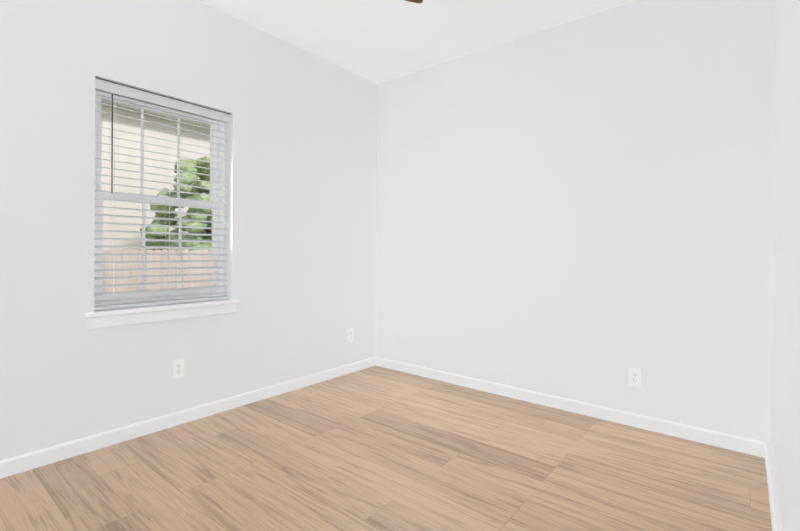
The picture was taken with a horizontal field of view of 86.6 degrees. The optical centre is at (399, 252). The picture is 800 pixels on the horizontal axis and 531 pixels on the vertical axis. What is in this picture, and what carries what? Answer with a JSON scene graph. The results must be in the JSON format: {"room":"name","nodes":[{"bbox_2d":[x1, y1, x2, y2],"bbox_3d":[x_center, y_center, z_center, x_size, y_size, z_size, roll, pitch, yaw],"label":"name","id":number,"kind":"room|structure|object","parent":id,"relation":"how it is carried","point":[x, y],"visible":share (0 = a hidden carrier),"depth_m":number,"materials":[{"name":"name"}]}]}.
{"room":"empty bedroom","nodes":[
{"label":"empty bedroom","id":0,"kind":"room"},
{"bbox_2d":[0,0,377,460],"bbox_3d":[-1.508,-0.276,2.675,0.220,2.700,4.040,1,0,39],"label":"wall","id":1,"kind":"structure","parent":0,"point":[301,200],"depth_m":2.66,"materials":[{"name":"white paint"}]},
{"bbox_2d":[94,90,223,305],"bbox_3d":[-1.526,-0.323,2.715,0.070,1.288,0.800,1,0,39],"label":"window","id":2,"kind":"structure","parent":1,"relation":"in","point":[98,146],"depth_m":2.71,"materials":[{"name":"white plastic"}]},
{"bbox_2d":[94,77,230,309],"bbox_3d":[-1.449,-0.324,2.652,0.077,1.284,0.792,1,0,39],"label":"window blinds","id":3,"kind":"object","parent":2,"relation":"attached to","point":[115,88],"visible":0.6,"depth_m":2.60,"materials":[{"name":"grey plastic"}]},
{"bbox_2d":[85,299,239,328],"bbox_3d":[-1.446,0.367,2.648,0.151,0.090,0.890,1,0,39],"label":"window sill","id":4,"kind":"structure","parent":1,"relation":"attached to","point":[105,318],"depth_m":2.55,"materials":[{"name":"paint"}]},
{"bbox_2d":[173,359,183,378],"bbox_3d":[-1.387,0.725,2.657,0.008,0.114,0.070,1,0,39],"label":"electrical outlet","id":5,"kind":"object","parent":1,"relation":"attached to","point":[178,368],"visible":1,"depth_m":2.65,"materials":[{"name":"white plastic"}]},
{"bbox_2d":[0,357,375,478],"bbox_3d":[-1.428,1.034,2.606,0.013,0.082,3.800,1,0,39],"label":"baseboard","id":6,"kind":"structure","parent":1,"relation":"attached to","point":[35,459],"depth_m":2.56,"materials":[{"name":"paint"}]},
{"bbox_2d":[348,329,353,341],"bbox_3d":[-0.443,0.743,3.820,0.008,0.114,0.070,1,0,39],"label":"electrical outlet","id":7,"kind":"object","parent":1,"relation":"attached to","point":[350,335],"visible":1,"depth_m":3.82,"materials":[{"name":"white plastic"}]},
{"bbox_2d":[0,366,771,530],"bbox_3d":[-0.361,1.147,1.739,3.206,0.120,4.040,1,0,39],"label":"floor","id":8,"kind":"structure","parent":0,"point":[375,448],"depth_m":2.09,"materials":[{"name":"brown wood"}]},
{"bbox_2d":[197,0,634,83],"bbox_3d":[-0.337,-1.673,1.728,3.206,0.120,4.040,1,0,39],"label":"ceiling","id":9,"kind":"structure","parent":0,"point":[378,41],"depth_m":3.00,"materials":[{"name":"white paint"}]},
{"bbox_2d":[405,0,422,2],"bbox_3d":[0.038,-1.339,1.474,1.330,0.540,1.291,1,0,39],"label":"ceiling fan","id":10,"kind":"object","parent":9,"relation":"hanging from","point":[417,1],"visible":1,"depth_m":2.19,"materials":[{"name":"brown metal"}]},
{"bbox_2d":[376,0,774,442],"bbox_3d":[0.972,-0.258,3.186,2.986,2.700,0.120,1,0,39],"label":"wall","id":11,"kind":"structure","parent":0,"point":[580,209],"depth_m":2.83,"materials":[{"name":"white paint"}]},
{"bbox_2d":[376,357,764,457],"bbox_3d":[0.869,1.050,3.180,2.831,0.082,0.013,1,0,39],"label":"baseboard","id":12,"kind":"structure","parent":11,"relation":"attached to","point":[722,440],"depth_m":2.81,"materials":[{"name":"paint"}]},
{"bbox_2d":[629,368,640,387],"bbox_3d":[1.486,0.788,2.683,0.070,0.114,0.008,1,0,39],"label":"electrical outlet","id":13,"kind":"object","parent":11,"relation":"attached to","point":[634,377],"visible":1,"depth_m":2.68,"materials":[{"name":"white plastic"}]},
{"bbox_2d":[770,0,799,530],"bbox_3d":[0.811,-0.250,0.715,0.120,2.700,3.920,1,0,39],"label":"wall","id":14,"kind":"structure","parent":0,"point":[785,402],"depth_m":1.51,"materials":[{"name":"white paint"}]},
{"bbox_2d":[765,442,781,530],"bbox_3d":[0.783,1.059,0.811,0.022,0.082,3.800,1,0,39],"label":"baseboard","id":15,"kind":"structure","parent":14,"relation":"attached to","point":[774,508],"depth_m":1.83,"materials":[{"name":"paint"}]},
{"label":"outside","id":16,"kind":"structure","parent":0,"visible":0},
{"bbox_3d":[-12.704,1.732,20.645,39.780,0.200,60.000,1,0,39],"label":"ground","id":17,"kind":"structure","parent":16,"visible":0},
{"bbox_2d":[101,100,209,252],"bbox_3d":[-10.260,-1.840,18.671,11.000,7.000,18.800,1,0,39],"label":"house","id":18,"kind":"structure","parent":17,"relation":"on","point":[120,142],"depth_m":13.25,"materials":[{"name":"white plastic"}]},
{"bbox_2d":[102,249,210,292],"bbox_3d":[-2.146,0.839,12.132,0.148,1.825,22.176,1,0,39],"label":"fence","id":19,"kind":"object","parent":17,"relation":"on","point":[139,265],"depth_m":8.56,"materials":[{"name":"brown wood"}]},
{"bbox_2d":[140,156,211,251],"bbox_3d":[-5.265,-0.484,11.925,3.544,4.439,3.515,1,0,39],"label":"tree","id":20,"kind":"object","parent":17,"relation":"on","point":[189,210],"depth_m":10.84,"materials":[{"name":"green plant"}]}
]}

